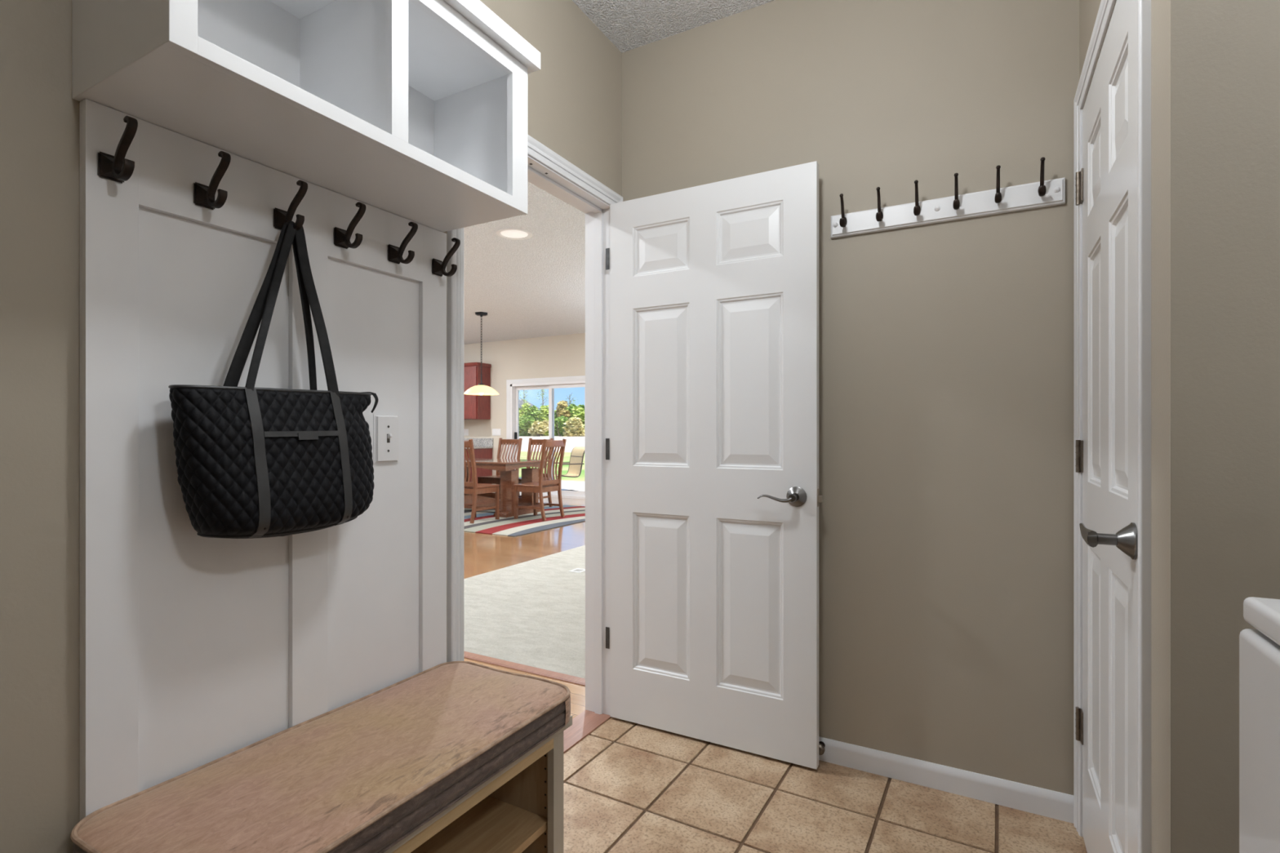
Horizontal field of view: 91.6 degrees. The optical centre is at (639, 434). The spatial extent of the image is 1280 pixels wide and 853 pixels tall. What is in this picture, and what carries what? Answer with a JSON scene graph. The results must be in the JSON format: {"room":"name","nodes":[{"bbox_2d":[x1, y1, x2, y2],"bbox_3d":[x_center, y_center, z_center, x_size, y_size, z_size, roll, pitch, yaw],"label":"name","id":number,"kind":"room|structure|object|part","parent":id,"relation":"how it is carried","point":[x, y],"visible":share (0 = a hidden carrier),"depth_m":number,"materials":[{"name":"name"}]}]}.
{"room":"mudroom","nodes":[
{"label":"mudroom","id":0,"kind":"room"},
{"bbox_2d":[0,0,622,852],"bbox_3d":[-1.110,-0.320,0.829,0.126,2.920,4.280,0,0,29],"label":"wall","id":1,"kind":"structure","parent":0,"point":[575,97],"depth_m":1.00,"materials":[{"name":"beige paint"}]},
{"bbox_2d":[79,98,460,821],"bbox_3d":[-0.693,0.072,1.346,0.105,1.244,0.783,0,0,29],"label":"board","id":2,"kind":"object","parent":1,"relation":"attached to","point":[195,651],"visible":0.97,"depth_m":1.21,"materials":[{"name":"white paint"}]},
{"bbox_3d":[-0.848,-0.468,1.022,0.064,0.098,0.015,0,0,29],"label":"hook arm","id":3,"kind":"part","parent":2,"relation":"part of","materials":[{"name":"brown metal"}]},
{"bbox_3d":[-0.779,-0.468,1.148,0.064,0.098,0.015,0,0,29],"label":"hook arm","id":4,"kind":"part","parent":2,"relation":"part of","materials":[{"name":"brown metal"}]},
{"bbox_2d":[168,221,378,538],"bbox_3d":[-0.697,-0.117,1.249,0.138,0.640,0.418,0,0,29],"label":"tote bag","id":5,"kind":"object","parent":2,"relation":"hanging from","point":[251,462],"visible":1,"depth_m":1.19,"materials":[{"name":"black fabric"}]},
{"bbox_3d":[-0.738,-0.246,1.251,0.020,0.384,0.191,0,0,29],"label":"handle","id":6,"kind":"part","parent":5,"relation":"part of","materials":[{"name":"black fabric"}]},
{"bbox_3d":[-0.704,-0.246,1.245,0.053,0.383,0.193,0,0,29],"label":"handle","id":7,"kind":"part","parent":5,"relation":"part of","materials":[{"name":"black fabric"}]},
{"bbox_3d":[-0.661,-0.001,1.220,0.007,0.012,0.152,0,0,29],"label":"pocket trim","id":8,"kind":"part","parent":5,"relation":"part of","materials":[{"name":"black fabric"}]},
{"bbox_3d":[-0.617,-0.073,1.419,0.007,0.048,0.042,0,0,37],"label":"zipper pull","id":9,"kind":"part","parent":5,"relation":"part of","materials":[{"name":"black fabric"}]},
{"bbox_3d":[-0.707,-0.468,1.278,0.064,0.098,0.015,0,0,29],"label":"hook arm","id":10,"kind":"part","parent":2,"relation":"part of","materials":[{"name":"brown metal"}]},
{"bbox_3d":[-0.641,-0.468,1.397,0.064,0.098,0.015,0,0,29],"label":"hook arm","id":11,"kind":"part","parent":2,"relation":"part of","materials":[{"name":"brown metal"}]},
{"bbox_2d":[373,413,399,463],"bbox_3d":[-0.623,0.011,1.542,0.020,0.122,0.074,0,0,29],"label":"light switch","id":12,"kind":"object","parent":2,"relation":"attached to","point":[385,426],"visible":1,"depth_m":1.54,"materials":[{"name":"white plastic"}]},
{"bbox_3d":[-0.571,-0.468,1.525,0.064,0.098,0.015,0,0,29],"label":"hook arm","id":13,"kind":"part","parent":2,"relation":"part of","materials":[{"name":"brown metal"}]},
{"bbox_3d":[-0.503,-0.468,1.648,0.064,0.098,0.015,0,0,29],"label":"hook arm","id":14,"kind":"part","parent":2,"relation":"part of","materials":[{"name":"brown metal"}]},
{"bbox_2d":[71,0,540,231],"bbox_3d":[-0.596,-0.754,1.281,0.338,0.408,0.826,0,0,29],"label":"cubby","id":15,"kind":"object","parent":1,"relation":"attached to","point":[414,110],"visible":0.96,"depth_m":1.26,"materials":[{"name":"white paint"}]},
{"bbox_2d":[447,134,622,717],"bbox_3d":[-0.359,0.083,2.175,0.146,2.115,0.943,0,0,29],"label":"door frame","id":16,"kind":"structure","parent":1,"relation":"attached to","point":[597,211],"depth_m":2.51,"materials":[{"name":"white paint"}]},
{"bbox_2d":[605,160,822,768],"bbox_3d":[0.227,0.104,2.274,0.850,2.048,0.107,0,0,29],"label":"door","id":17,"kind":"structure","parent":1,"relation":"in","point":[712,447],"depth_m":2.27,"materials":[{"name":"white paint"}]},
{"bbox_3d":[0.468,0.214,2.110,0.133,0.030,0.052,0,0,29],"label":"lever","id":18,"kind":"part","parent":17,"relation":"part of","materials":[{"name":"silver metal"}]},
{"bbox_3d":[0.530,0.213,2.116,0.069,0.069,0.022,0,0,29],"label":"handle","id":19,"kind":"part","parent":17,"relation":"part of","materials":[{"name":"silver metal"}]},
{"bbox_2d":[464,181,585,344],"bbox_3d":[-3.703,-1.830,5.750,9.165,0.100,11.700,0,0,29],"label":"ceiling","id":20,"kind":"structure","parent":0,"point":[534,286],"depth_m":6.93,"materials":[{"name":"white paint"}]},
{"bbox_2d":[464,311,498,395],"bbox_3d":[-2.327,-1.179,9.124,0.510,1.202,0.510,0,0,29],"label":"pendant light","id":21,"kind":"object","parent":20,"relation":"hanging from","point":[480,389],"visible":0.99,"depth_m":9.04,"materials":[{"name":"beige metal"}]},
{"bbox_3d":[-2.327,-0.655,9.124,0.510,0.133,0.510,0,0,29],"label":"lamp shade","id":22,"kind":"part","parent":21,"relation":"part of","materials":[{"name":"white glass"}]},
{"bbox_3d":[-2.327,-0.807,9.124,0.100,0.174,0.100,0,0,29],"label":"frame","id":23,"kind":"part","parent":21,"relation":"part of","materials":[{"name":"black metal"}]},
{"bbox_3d":[-2.327,-1.300,9.124,0.022,0.866,0.022,0,0,-16],"label":"chain","id":24,"kind":"part","parent":21,"relation":"part of","materials":[{"name":"black metal"}]},
{"bbox_2d":[496,227,532,239],"bbox_3d":[-1.115,-1.775,5.517,0.316,0.009,0.316,0,0,29],"label":"recessed light","id":25,"kind":"object","parent":20,"relation":"in","point":[512,233],"visible":1,"depth_m":5.50,"materials":[{"name":"white plastic"}]},
{"bbox_2d":[464,333,585,493],"bbox_3d":[-0.847,-0.320,10.935,9.165,2.920,0.140,0,0,29],"label":"wall","id":26,"kind":"structure","parent":0,"point":[564,355],"depth_m":11.70,"materials":[{"name":"beige paint"}]},
{"bbox_2d":[464,429,468,435],"bbox_3d":[-3.443,-0.040,12.280,0.150,0.130,0.008,0,0,29],"label":"wall outlet","id":27,"kind":"object","parent":26,"relation":"attached to","point":[466,431],"visible":0.77,"depth_m":12.27,"materials":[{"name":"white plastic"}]},
{"bbox_2d":[464,362,491,419],"bbox_3d":[-3.798,-0.818,12.258,1.920,1.065,0.386,0,0,29],"label":"upper cabinet","id":28,"kind":"object","parent":26,"relation":"attached to","point":[476,406],"visible":0.23,"depth_m":11.76,"materials":[{"name":"red wood"}]},
{"bbox_3d":[-3.309,-0.787,11.797,0.410,0.855,0.006,0,0,29],"label":"raised panel","id":29,"kind":"part","parent":28,"relation":"part of","materials":[{"name":"brown wood"}]},
{"bbox_3d":[-3.306,-0.787,11.804,0.540,0.985,0.020,0,0,29],"label":"door","id":30,"kind":"part","parent":28,"relation":"part of","materials":[{"name":"brown wood"}]},
{"bbox_3d":[-3.798,-1.320,12.258,1.920,0.060,0.386,0,0,29],"label":"crown","id":31,"kind":"part","parent":28,"relation":"part of","materials":[{"name":"brown wood"}]},
{"bbox_2d":[492,428,500,435],"bbox_3d":[-2.746,-0.040,11.897,0.184,0.125,0.008,0,0,29],"label":"wall outlet","id":32,"kind":"object","parent":26,"relation":"attached to","point":[495,432],"visible":1,"depth_m":11.89,"materials":[{"name":"white plastic"}]},
{"bbox_2d":[506,375,585,458],"bbox_3d":[-1.672,0.055,11.297,1.940,2.170,0.022,0,0,29],"label":"door frame","id":33,"kind":"structure","parent":26,"relation":"attached to","point":[508,382],"depth_m":11.60,"materials":[{"name":"white paint"}]},
{"bbox_2d":[510,380,585,499],"bbox_3d":[-1.638,0.098,11.360,1.770,2.085,0.140,0,0,29],"label":"door","id":34,"kind":"structure","parent":26,"relation":"in","point":[515,388],"depth_m":11.35,"materials":[{"name":"white plastic"}]},
{"bbox_3d":[-1.966,0.098,11.577,0.894,1.993,0.035,0,0,29],"label":"sash","id":35,"kind":"part","parent":34,"relation":"part of","materials":[{"name":"white plastic"}]},
{"bbox_3d":[-1.283,0.098,11.150,0.854,1.993,0.035,0,0,29],"label":"sash","id":36,"kind":"part","parent":34,"relation":"part of","materials":[{"name":"white plastic"}]},
{"bbox_2d":[572,0,774,53],"bbox_3d":[0.261,-1.630,0.017,3.059,0.100,4.380,0,0,29],"label":"ceiling","id":37,"kind":"structure","parent":0,"point":[628,24],"depth_m":2.34,"materials":[{"name":"white paint"}]},
{"bbox_2d":[464,497,1087,852],"bbox_3d":[-2.352,1.166,5.006,12.250,0.068,11.700,0,0,29],"label":"floor","id":38,"kind":"structure","parent":0,"point":[629,787],"depth_m":2.00,"materials":[{"name":"beige tile"}]},
{"bbox_2d":[383,715,572,852],"bbox_3d":[-0.552,0.918,1.273,0.420,0.444,0.838,0,0,29],"label":"storage bench","id":39,"kind":"object","parent":38,"relation":"on","point":[519,809],"visible":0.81,"depth_m":1.49,"materials":[{"name":"brown wood"}]},
{"bbox_2d":[70,661,570,852],"bbox_3d":[-0.535,0.656,1.254,0.428,0.081,0.853,0,0,29],"label":"bench top","id":40,"kind":"object","parent":39,"relation":"on","point":[362,775],"visible":1,"depth_m":1.14,"materials":[{"name":"brown wood"}]},
{"bbox_2d":[410,795,547,852],"bbox_3d":[-0.568,0.951,1.275,0.373,0.019,0.768,0,0,29],"label":"shelf","id":41,"kind":"object","parent":39,"relation":"attached to","point":[496,824],"depth_m":1.48,"materials":[{"name":"brown wood"}]},
{"bbox_3d":[-0.378,0.930,1.621,0.388,0.420,0.018,0,0,29],"label":"panel","id":42,"kind":"part","parent":39,"relation":"part of","materials":[{"name":"brown wood"}]},
{"bbox_2d":[464,448,492,484],"bbox_3d":[-4.007,0.704,12.240,2.330,0.872,0.620,0,0,29],"label":"base cabinet","id":43,"kind":"object","parent":38,"relation":"on","point":[486,453],"visible":0.02,"depth_m":11.72,"materials":[{"name":"red wood"}]},
{"bbox_2d":[464,438,493,448],"bbox_3d":[-4.001,0.171,12.226,2.355,0.192,0.638,0,0,29],"label":"countertop","id":44,"kind":"structure","parent":43,"relation":"on","point":[478,443],"depth_m":12.02,"materials":[{"name":"grey stone"}]},
{"bbox_2d":[464,651,585,686],"bbox_3d":[-1.043,1.139,3.283,2.125,0.021,0.055,0,0,29],"label":"threshold","id":45,"kind":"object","parent":38,"relation":"on","point":[526,668],"depth_m":3.00,"materials":[{"name":"brown wood"}]},
{"bbox_2d":[464,505,585,537],"bbox_3d":[-2.219,1.134,8.931,3.395,0.010,2.735,0,0,29],"label":"area rug","id":46,"kind":"object","parent":38,"relation":"on","point":[485,522],"visible":0.26,"depth_m":8.08,"materials":[{"name":"multicoloured fabric"}]},
{"bbox_2d":[464,439,499,523],"bbox_3d":[-2.191,0.594,8.137,0.458,1.069,0.550,0,0,29],"label":"dining chair","id":47,"kind":"object","parent":46,"relation":"on","point":[473,487],"visible":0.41,"depth_m":7.94,"materials":[{"name":"brown wood"}]},
{"bbox_3d":[-2.312,0.123,7.917,0.399,0.090,0.048,0,0,29],"label":"crest rail","id":48,"kind":"part","parent":47,"relation":"part of","materials":[{"name":"brown wood"}]},
{"bbox_3d":[-2.272,0.637,7.990,0.380,0.058,0.022,0,0,29],"label":"rail","id":49,"kind":"part","parent":47,"relation":"part of","materials":[{"name":"brown wood"}]},
{"bbox_3d":[-2.110,0.593,7.855,0.044,1.067,0.124,0,0,29],"label":"post","id":50,"kind":"part","parent":47,"relation":"part of","materials":[{"name":"brown wood"}]},
{"bbox_3d":[-2.172,0.729,8.173,0.432,0.069,0.432,0,0,29],"label":"seat frame","id":51,"kind":"part","parent":47,"relation":"part of","materials":[{"name":"brown wood"}]},
{"bbox_3d":[-2.161,0.680,8.191,0.440,0.027,0.425,0,0,29],"label":"seat","id":52,"kind":"part","parent":47,"relation":"part of","materials":[{"name":"brown wood"}]},
{"bbox_3d":[-1.894,0.911,8.252,0.040,0.435,0.040,0,0,29],"label":"leg","id":53,"kind":"part","parent":47,"relation":"part of","materials":[{"name":"brown wood"}]},
{"bbox_2d":[477,438,522,495],"bbox_3d":[-2.217,0.594,9.863,0.458,1.069,0.550,0,0,29],"label":"dining chair","id":54,"kind":"object","parent":46,"relation":"on","point":[495,479],"visible":0.52,"depth_m":9.98,"materials":[{"name":"brown wood"}]},
{"bbox_3d":[-2.237,0.729,9.827,0.432,0.069,0.432,0,0,29],"label":"seat frame","id":55,"kind":"part","parent":54,"relation":"part of","materials":[{"name":"brown wood"}]},
{"bbox_3d":[-2.247,0.680,9.808,0.440,0.027,0.425,0,0,29],"label":"seat","id":56,"kind":"part","parent":54,"relation":"part of","materials":[{"name":"brown wood"}]},
{"bbox_3d":[-2.298,0.593,10.145,0.044,1.067,0.124,0,0,29],"label":"post","id":57,"kind":"part","parent":54,"relation":"part of","materials":[{"name":"brown wood"}]},
{"bbox_3d":[-2.096,0.123,10.082,0.399,0.090,0.048,0,0,29],"label":"crest rail","id":58,"kind":"part","parent":54,"relation":"part of","materials":[{"name":"brown wood"}]},
{"bbox_3d":[-1.935,0.593,9.945,0.044,1.067,0.124,0,0,29],"label":"post","id":59,"kind":"part","parent":54,"relation":"part of","materials":[{"name":"brown wood"}]},
{"bbox_2d":[464,457,548,517],"bbox_3d":[-2.294,0.753,9.164,1.660,0.750,0.960,0,0,29],"label":"dining table","id":60,"kind":"object","parent":46,"relation":"on","point":[507,467],"visible":0.45,"depth_m":8.72,"materials":[{"name":"brown wood"}]},
{"bbox_2d":[518,438,553,506],"bbox_3d":[-1.674,0.594,9.564,0.458,1.069,0.550,0,0,29],"label":"dining chair","id":61,"kind":"object","parent":46,"relation":"on","point":[531,442],"visible":0.37,"depth_m":9.75,"materials":[{"name":"brown wood"}]},
{"bbox_3d":[-1.755,0.593,9.845,0.044,1.067,0.124,0,0,29],"label":"post","id":62,"kind":"part","parent":61,"relation":"part of","materials":[{"name":"brown wood"}]},
{"bbox_3d":[-1.553,0.123,9.783,0.399,0.090,0.048,0,0,29],"label":"crest rail","id":63,"kind":"part","parent":61,"relation":"part of","materials":[{"name":"brown wood"}]},
{"bbox_3d":[-1.393,0.593,9.646,0.044,1.067,0.124,0,0,29],"label":"post","id":64,"kind":"part","parent":61,"relation":"part of","materials":[{"name":"brown wood"}]},
{"bbox_2d":[513,438,566,520],"bbox_3d":[-1.341,0.594,8.365,0.550,1.069,0.458,0,0,29],"label":"dining chair","id":65,"kind":"object","parent":46,"relation":"on","point":[547,486],"visible":1,"depth_m":8.27,"materials":[{"name":"brown wood"}]},
{"bbox_3d":[-1.655,0.911,8.303,0.040,0.435,0.040,0,0,29],"label":"leg","id":66,"kind":"part","parent":65,"relation":"part of","materials":[{"name":"brown wood"}]},
{"bbox_3d":[-1.457,0.911,8.662,0.040,0.435,0.040,0,0,29],"label":"leg","id":67,"kind":"part","parent":65,"relation":"part of","materials":[{"name":"brown wood"}]},
{"bbox_3d":[-1.396,0.680,8.395,0.425,0.027,0.440,0,0,29],"label":"seat","id":68,"kind":"part","parent":65,"relation":"part of","materials":[{"name":"brown wood"}]},
{"bbox_3d":[-1.377,0.729,8.384,0.432,0.069,0.432,0,0,29],"label":"seat frame","id":69,"kind":"part","parent":65,"relation":"part of","materials":[{"name":"brown wood"}]},
{"bbox_3d":[-1.259,0.593,8.083,0.124,1.067,0.044,0,0,29],"label":"post","id":70,"kind":"part","parent":65,"relation":"part of","materials":[{"name":"brown wood"}]},
{"bbox_3d":[-1.195,0.637,8.284,0.022,0.058,0.380,0,0,29],"label":"rail","id":71,"kind":"part","parent":65,"relation":"part of","materials":[{"name":"brown wood"}]},
{"bbox_3d":[-1.122,0.123,8.244,0.048,0.090,0.399,0,0,29],"label":"crest rail","id":72,"kind":"part","parent":65,"relation":"part of","materials":[{"name":"brown wood"}]},
{"bbox_3d":[-1.060,0.593,8.446,0.124,1.067,0.044,0,0,29],"label":"post","id":73,"kind":"part","parent":65,"relation":"part of","materials":[{"name":"brown wood"}]},
{"bbox_2d":[568,568,585,573],"bbox_3d":[-0.509,1.130,5.155,0.115,0.004,0.130,0,0,29],"label":"floor vent","id":74,"kind":"object","parent":38,"relation":"in","point":[577,570],"visible":0.9,"depth_m":5.15,"materials":[{"name":"white metal"}]},
{"bbox_2d":[563,710,611,753],"bbox_3d":[-0.366,1.142,2.178,0.125,0.016,0.823,0,0,29],"label":"threshold","id":75,"kind":"object","parent":38,"relation":"on","point":[584,724],"visible":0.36,"depth_m":2.41,"materials":[{"name":"brown wood"}]},
{"bbox_2d":[1239,596,1279,852],"bbox_3d":[0.838,0.662,0.272,0.684,0.956,0.665,0,0,29],"label":"washing machine","id":76,"kind":"object","parent":38,"relation":"on","point":[1260,647],"visible":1,"depth_m":0.67,"materials":[{"name":"white metal"}]},
{"bbox_3d":[0.838,0.203,0.272,0.678,0.032,0.659,0,0,29],"label":"panel","id":77,"kind":"part","parent":76,"relation":"part of","materials":[{"name":"white ceramic"}]},
{"bbox_2d":[622,0,1079,795],"bbox_3d":[0.809,-0.220,2.152,1.958,2.720,0.110,0,0,29],"label":"wall","id":78,"kind":"structure","parent":0,"point":[946,348],"depth_m":2.01,"materials":[{"name":"beige paint"}]},
{"bbox_2d":[818,741,825,755],"bbox_3d":[0.623,1.084,2.151,0.036,0.036,0.047,0,0,29],"label":"door stop","id":79,"kind":"object","parent":78,"relation":"attached to","point":[821,744],"visible":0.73,"depth_m":2.13,"materials":[{"name":"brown metal"}]},
{"bbox_2d":[818,736,1073,823],"bbox_3d":[0.613,1.102,2.190,1.538,0.076,0.012,0,0,29],"label":"baseboard","id":80,"kind":"structure","parent":78,"relation":"attached to","point":[1052,804],"depth_m":1.98,"materials":[{"name":"white paint"}]},
{"bbox_2d":[831,156,1065,238],"bbox_3d":[0.944,-0.744,1.970,0.675,0.124,0.078,0,0,29],"label":"hook rail","id":81,"kind":"object","parent":78,"relation":"attached to","point":[1042,193],"visible":1,"depth_m":1.97,"materials":[{"name":"white paint"}]},
{"bbox_2d":[1079,0,1270,852],"bbox_3d":[1.103,-0.220,1.351,0.130,2.720,1.010,0,0,29],"label":"wall","id":82,"kind":"structure","parent":0,"point":[1211,59],"depth_m":0.92,"materials":[{"name":"beige paint"}]},
{"bbox_2d":[1075,0,1137,852],"bbox_3d":[1.055,0.108,1.446,0.111,2.040,0.762,0,0,29],"label":"door","id":83,"kind":"structure","parent":82,"relation":"in","point":[1106,185],"depth_m":1.38,"materials":[{"name":"white paint"}]},
{"bbox_3d":[0.898,0.198,1.219,0.054,0.032,0.123,0,0,29],"label":"lever","id":84,"kind":"part","parent":83,"relation":"part of","materials":[{"name":"silver metal"}]},
{"bbox_3d":[0.905,0.198,1.159,0.027,0.068,0.068,0,0,29],"label":"handle","id":85,"kind":"part","parent":83,"relation":"part of","materials":[{"name":"silver metal"}]},
{"bbox_2d":[1073,0,1151,852],"bbox_3d":[1.065,0.081,1.433,0.016,2.119,0.870,0,0,29],"label":"door frame","id":86,"kind":"structure","parent":82,"relation":"attached to","point":[1106,7],"depth_m":1.06,"materials":[{"name":"white paint"}]},
{"bbox_2d":[1270,0,1279,599],"bbox_3d":[1.490,-0.220,0.624,1.291,2.720,0.110,0,0,29],"label":"wall","id":87,"kind":"structure","parent":0,"point":[1274,4],"depth_m":0.88,"materials":[{"name":"beige paint"}]},
{"label":"outside","id":88,"kind":"structure","parent":0,"visible":0},
{"bbox_2d":[519,435,584,452],"bbox_3d":[-0.024,0.540,72.507,150.000,2.000,53.000,0,0,29],"label":"gravel bank","id":89,"kind":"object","parent":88,"point":[571,442],"depth_m":48.09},
{"bbox_2d":[519,390,528,408],"bbox_3d":[-11.879,-2.413,63.467,1.544,5.209,1.237,0,0,-30],"label":"young tree","id":90,"kind":"object","parent":89,"relation":"on","point":[525,400],"visible":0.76,"depth_m":63.48,"materials":[{"name":"grey plant"}]},
{"bbox_2d":[519,403,530,422],"bbox_3d":[-10.883,-1.067,56.599,2.372,3.604,2.076,0,0,10],"label":"shrub","id":91,"kind":"object","parent":89,"relation":"on","point":[522,411],"visible":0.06,"depth_m":56.59,"materials":[{"name":"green plant"}]},
{"bbox_2d":[519,414,535,436],"bbox_3d":[-10.014,-0.551,53.561,2.514,2.256,1.570,0,0,29],"label":"shrub","id":92,"kind":"object","parent":89,"relation":"on","point":[526,421],"visible":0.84,"depth_m":53.08,"materials":[{"name":"green plant"}]},
{"bbox_2d":[519,399,539,409],"bbox_3d":[-25.186,-2.810,121.756,6.400,7.900,10.200,0,0,29],"label":"house","id":93,"kind":"structure","parent":89,"relation":"on","point":[521,400],"depth_m":120.07,"materials":[{"name":"beige"}]},
{"bbox_2d":[524,405,543,435],"bbox_3d":[-9.500,-0.991,56.304,2.634,3.275,1.555,0,0,29],"label":"shrub","id":94,"kind":"object","parent":89,"relation":"on","point":[532,411],"visible":0.27,"depth_m":55.90,"materials":[{"name":"green plant"}]},
{"bbox_2d":[527,420,548,436],"bbox_3d":[-8.555,-0.442,52.661,2.249,1.547,1.622,0,0,29],"label":"shrub","id":95,"kind":"object","parent":89,"relation":"on","point":[540,428],"visible":0.98,"depth_m":52.31,"materials":[{"name":"yellow plant"}]},
{"bbox_2d":[534,404,548,435],"bbox_3d":[-8.625,-1.099,55.237,2.699,2.980,1.986,0,0,29],"label":"shrub","id":96,"kind":"object","parent":89,"relation":"on","point":[544,415],"visible":0.37,"depth_m":54.56,"materials":[{"name":"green plant"}]},
{"bbox_2d":[534,389,548,405],"bbox_3d":[-9.745,-2.426,62.472,1.361,5.236,1.458,0,0,43],"label":"young tree","id":97,"kind":"object","parent":89,"relation":"on","point":[544,393],"visible":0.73,"depth_m":62.39,"materials":[{"name":"grey plant"}]},
{"bbox_2d":[554,409,558,435],"bbox_3d":[-7.347,-0.839,54.877,1.721,3.068,1.998,0,0,-18],"label":"shrub","id":98,"kind":"object","parent":89,"relation":"on","point":[556,433],"visible":0.22,"depth_m":54.29,"materials":[{"name":"green plant"}]},
{"bbox_2d":[554,415,568,436],"bbox_3d":[-6.549,-0.657,51.882,1.858,1.874,1.340,0,0,29],"label":"shrub","id":99,"kind":"object","parent":89,"relation":"on","point":[559,421],"visible":0.64,"depth_m":51.60,"materials":[{"name":"green plant"}]},
{"bbox_2d":[555,400,572,418],"bbox_3d":[-6.759,-1.405,54.482,1.575,3.355,2.893,0,0,-30],"label":"shrub","id":100,"kind":"object","parent":89,"relation":"on","point":[562,404],"visible":0.35,"depth_m":54.09,"materials":[{"name":"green plant"}]},
{"bbox_2d":[565,392,577,405],"bbox_3d":[-6.754,-1.948,60.908,1.523,4.279,1.078,0,0,-37],"label":"young tree","id":101,"kind":"object","parent":89,"relation":"on","point":[571,393],"visible":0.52,"depth_m":60.85,"materials":[{"name":"grey plant"}]},
{"bbox_2d":[562,417,584,436],"bbox_3d":[-5.294,-0.422,50.845,2.227,2.087,1.515,0,0,43],"label":"shrub","id":102,"kind":"object","parent":89,"relation":"on","point":[575,428],"visible":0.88,"depth_m":50.59,"materials":[{"name":"yellow plant"}]},
{"bbox_2d":[563,403,584,417],"bbox_3d":[-5.726,-0.966,54.051,2.666,3.420,2.021,0,0,29],"label":"shrub","id":103,"kind":"object","parent":89,"relation":"on","point":[571,406],"visible":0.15,"depth_m":53.85,"materials":[{"name":"green plant"}]},
{"bbox_2d":[569,407,584,426],"bbox_3d":[-4.800,-0.829,53.074,2.657,2.963,1.956,0,0,29],"label":"shrub","id":104,"kind":"object","parent":89,"relation":"on","point":[580,414],"visible":0.12,"depth_m":52.58,"materials":[{"name":"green plant"}]},
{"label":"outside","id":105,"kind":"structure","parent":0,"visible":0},
{"bbox_2d":[519,451,584,481],"bbox_3d":[-7.846,1.365,27.211,120.000,0.150,33.900,0,0,29],"label":"lawn","id":106,"kind":"structure","parent":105,"point":[523,455],"depth_m":24.31,"materials":[{"name":"green plant"}]},
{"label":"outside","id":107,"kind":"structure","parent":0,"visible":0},
{"bbox_2d":[560,480,584,491],"bbox_3d":[0.157,1.280,12.723,16.000,0.160,3.960,0,0,29],"label":"patio slab","id":108,"kind":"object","parent":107,"point":[579,486],"depth_m":14.64,"materials":[{"name":"concrete"}]},
{"bbox_2d":[546,446,584,491],"bbox_3d":[-1.493,0.730,12.795,0.736,0.944,0.624,0,0,-33],"label":"patio chair","id":109,"kind":"object","parent":108,"relation":"on","point":[575,463],"visible":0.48,"depth_m":12.88,"materials":[{"name":"beige fabric"}]},
{"bbox_3d":[-1.699,0.893,13.019,0.615,0.618,0.024,0,0,-33],"label":"sled leg","id":110,"kind":"part","parent":109,"relation":"part of","materials":[{"name":"black metal"}]},
{"bbox_3d":[-1.492,0.566,12.795,0.734,0.616,0.564,0,0,-33],"label":"frame","id":111,"kind":"part","parent":109,"relation":"part of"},
{"bbox_3d":[-1.370,0.893,12.517,0.615,0.618,0.024,0,0,-33],"label":"sled leg","id":112,"kind":"part","parent":109,"relation":"part of","materials":[{"name":"black metal"}]}
]}

